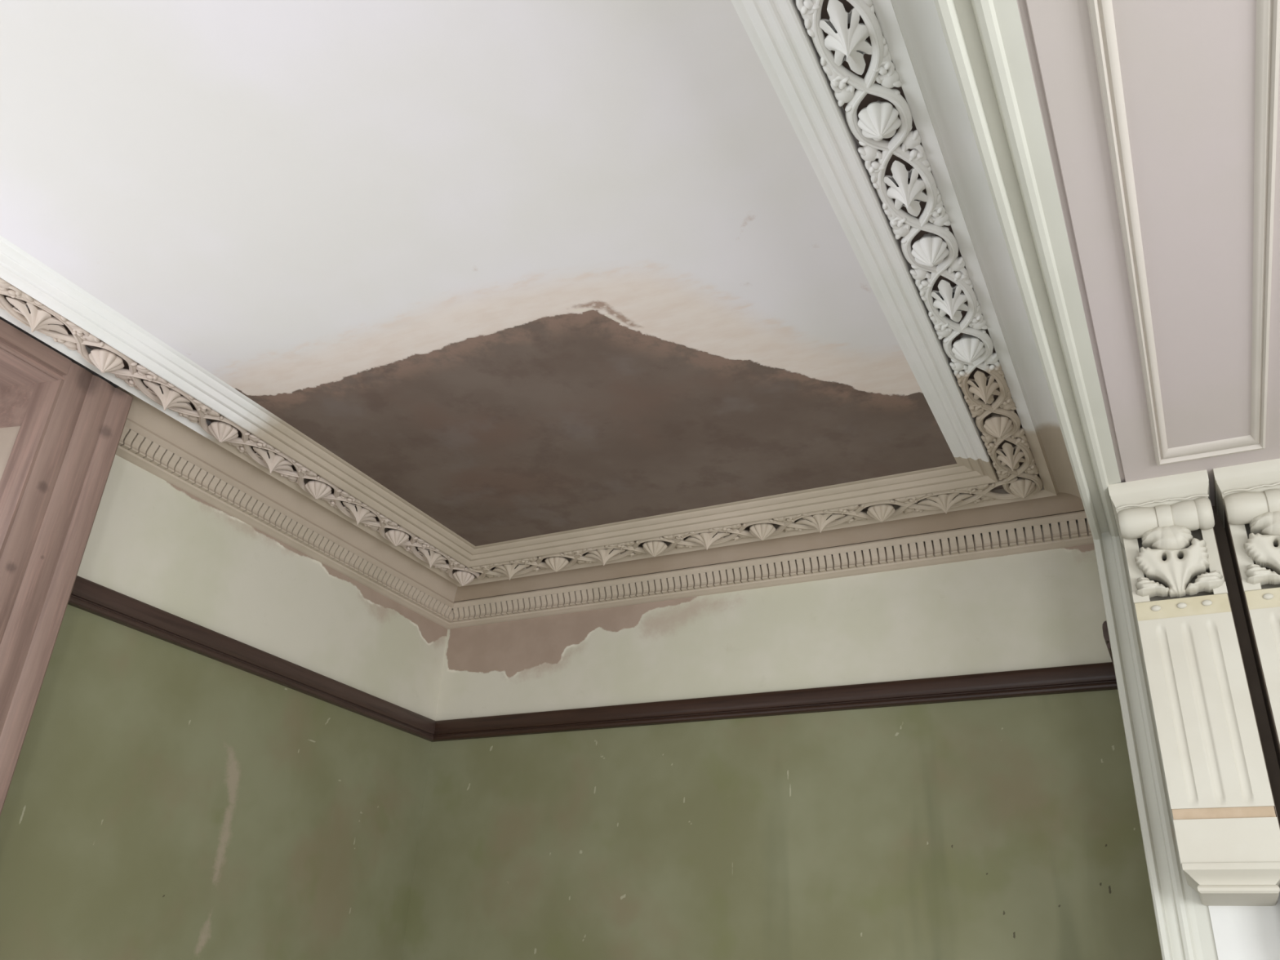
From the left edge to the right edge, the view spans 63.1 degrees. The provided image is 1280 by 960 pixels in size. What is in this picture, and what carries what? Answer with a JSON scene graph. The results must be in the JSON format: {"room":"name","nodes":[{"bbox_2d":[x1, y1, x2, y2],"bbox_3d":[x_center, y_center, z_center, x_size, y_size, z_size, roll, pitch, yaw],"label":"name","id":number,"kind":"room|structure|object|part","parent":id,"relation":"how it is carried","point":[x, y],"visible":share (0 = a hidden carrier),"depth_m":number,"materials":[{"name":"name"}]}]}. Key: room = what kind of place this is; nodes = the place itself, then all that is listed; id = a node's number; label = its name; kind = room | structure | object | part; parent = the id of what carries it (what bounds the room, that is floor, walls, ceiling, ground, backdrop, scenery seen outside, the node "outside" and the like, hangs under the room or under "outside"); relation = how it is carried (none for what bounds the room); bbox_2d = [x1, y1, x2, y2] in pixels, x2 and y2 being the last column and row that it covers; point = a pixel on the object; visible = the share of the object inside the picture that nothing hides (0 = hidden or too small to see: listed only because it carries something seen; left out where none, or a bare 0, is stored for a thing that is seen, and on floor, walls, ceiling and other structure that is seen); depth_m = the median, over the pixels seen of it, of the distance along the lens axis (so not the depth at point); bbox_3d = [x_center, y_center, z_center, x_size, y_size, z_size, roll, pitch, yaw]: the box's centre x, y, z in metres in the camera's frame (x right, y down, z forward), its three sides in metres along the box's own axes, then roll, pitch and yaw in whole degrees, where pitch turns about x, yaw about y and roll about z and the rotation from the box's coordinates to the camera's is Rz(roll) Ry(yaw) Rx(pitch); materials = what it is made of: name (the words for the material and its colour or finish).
{"room":"old house hallway","nodes":[
{"label":"old house hallway","id":0,"kind":"room"},
{"bbox_2d":[0,429,447,959],"bbox_3d":[-2.040,0.651,1.268,0.100,3.000,5.300,-11,-30,25],"label":"wall","id":1,"kind":"structure","parent":0,"point":[164,800],"depth_m":2.90,"materials":[{"name":"green paint"}]},
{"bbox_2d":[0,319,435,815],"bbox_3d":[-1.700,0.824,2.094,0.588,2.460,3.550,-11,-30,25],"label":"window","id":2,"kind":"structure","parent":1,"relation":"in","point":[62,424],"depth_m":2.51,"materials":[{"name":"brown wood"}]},
{"bbox_3d":[-1.668,0.811,2.081,0.275,2.095,0.022,-4,-28,14],"label":"reveal panel","id":3,"kind":"part","parent":2,"relation":"part of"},
{"bbox_3d":[-1.614,-0.171,2.582,0.268,0.119,0.030,-4,-28,14],"label":"reveal rail","id":4,"kind":"part","parent":2,"relation":"part of","materials":[{"name":"brown wood"}]},
{"bbox_3d":[-1.090,0.573,3.144,0.028,0.072,1.570,-11,-30,25],"label":"picture rail","id":5,"kind":"part","parent":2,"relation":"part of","materials":[{"name":"brown wood"}]},
{"bbox_2d":[0,235,480,629],"bbox_3d":[-1.605,-0.510,2.097,0.362,0.140,4.600,-11,-30,25],"label":"crown molding","id":6,"kind":"structure","parent":1,"relation":"attached to","point":[178,406],"depth_m":2.96,"materials":[{"name":"paint"}]},
{"bbox_2d":[0,0,982,547],"bbox_3d":[0.306,-1.155,0.895,5.000,0.100,5.300,-11,-30,25],"label":"ceiling","id":7,"kind":"structure","parent":0,"point":[526,268],"depth_m":2.14,"materials":[{"name":"paint"}]},
{"bbox_2d":[401,518,1162,959],"bbox_3d":[1.453,1.375,2.300,5.000,3.000,0.100,-11,-30,25],"label":"wall","id":8,"kind":"structure","parent":0,"point":[1002,828],"depth_m":3.09,"materials":[{"name":"green paint"}]},
{"bbox_2d":[448,463,1093,629],"bbox_3d":[0.235,0.229,3.336,2.341,0.140,0.362,-11,-30,25],"label":"crown molding","id":9,"kind":"structure","parent":8,"relation":"attached to","point":[951,501],"depth_m":3.29,"materials":[{"name":"paint"}]},
{"bbox_3d":[0.177,0.124,3.255,1.804,0.033,0.094,-11,-30,25],"label":"ceiling moulding","id":10,"kind":"part","parent":9,"relation":"part of","materials":[{"name":"paint"}]},
{"bbox_2d":[431,662,1117,742],"bbox_3d":[0.274,0.711,3.264,2.308,0.072,0.028,-11,-30,25],"label":"rail","id":11,"kind":"object","parent":8,"relation":"attached to","point":[1100,676],"visible":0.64,"depth_m":3.15,"materials":[{"name":"brown wood"}]},
{"bbox_2d":[1101,531,1217,959],"bbox_3d":[1.289,1.299,2.169,0.230,3.000,0.519,-11,-30,25],"label":"wall","id":12,"kind":"structure","parent":0,"point":[1203,921],"depth_m":2.27,"materials":[{"name":"paint"}]},
{"bbox_2d":[1102,621,1114,666],"bbox_3d":[1.214,0.448,2.653,0.028,0.072,0.357,-11,-30,25],"label":"rail","id":13,"kind":"object","parent":12,"relation":"attached to","point":[1104,627],"visible":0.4,"depth_m":2.52,"materials":[{"name":"brown wood"}]},
{"bbox_2d":[1107,469,1279,906],"bbox_3d":[1.173,0.430,2.196,0.198,0.844,0.285,-11,-30,25],"label":"bracket","id":14,"kind":"object","parent":12,"relation":"attached to","point":[1226,824],"visible":1,"depth_m":2.11,"materials":[{"name":"paint"}]},
{"bbox_3d":[1.166,0.792,2.037,0.174,0.054,0.230,-11,-30,25],"label":"foot moulding","id":15,"kind":"part","parent":14,"relation":"part of","materials":[{"name":"paint"}]},
{"bbox_2d":[1213,458,1279,768],"bbox_3d":[1.359,0.395,2.107,0.198,0.844,0.285,-11,-30,25],"label":"bracket","id":16,"kind":"object","parent":12,"relation":"attached to","point":[1247,495],"visible":1,"depth_m":2.16,"materials":[{"name":"paint"}]},
{"bbox_3d":[-0.003,1.628,-0.446,5.550,0.100,5.500,-11,-30,25],"label":"floor","id":17,"kind":"structure","parent":0,"visible":0},
{"bbox_2d":[1212,506,1279,825],"bbox_3d":[1.360,1.368,1.968,0.029,2.700,0.510,-11,-30,25],"label":"lining","id":18,"kind":"object","parent":17,"relation":"on","point":[1261,717],"depth_m":2.21,"materials":[{"name":"black"}]},
{"bbox_3d":[0.256,-1.083,0.616,0.507,0.288,4.880,-11,-30,25],"label":"wall partition","id":19,"kind":"structure","parent":0,"visible":0},
{"bbox_2d":[730,0,1080,498],"bbox_3d":[0.156,-0.843,1.259,0.362,0.140,4.600,-11,-30,25],"label":"crown molding","id":20,"kind":"structure","parent":19,"relation":"attached to","point":[916,176],"depth_m":1.96,"materials":[{"name":"paint"}]},
{"bbox_2d":[933,0,1279,959],"bbox_3d":[0.209,0.230,-0.003,0.541,2.810,4.990,-11,-30,25],"label":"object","id":21,"kind":"object","parent":19,"relation":"attached to","point":[1129,150],"visible":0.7,"depth_m":1.59,"materials":[{"name":"paint"}]},
{"bbox_3d":[0.233,-0.952,0.523,0.204,0.016,4.225,-11,-30,25],"label":"panel moulding","id":22,"kind":"part","parent":21,"relation":"part of","materials":[{"name":"paint"}]}
]}

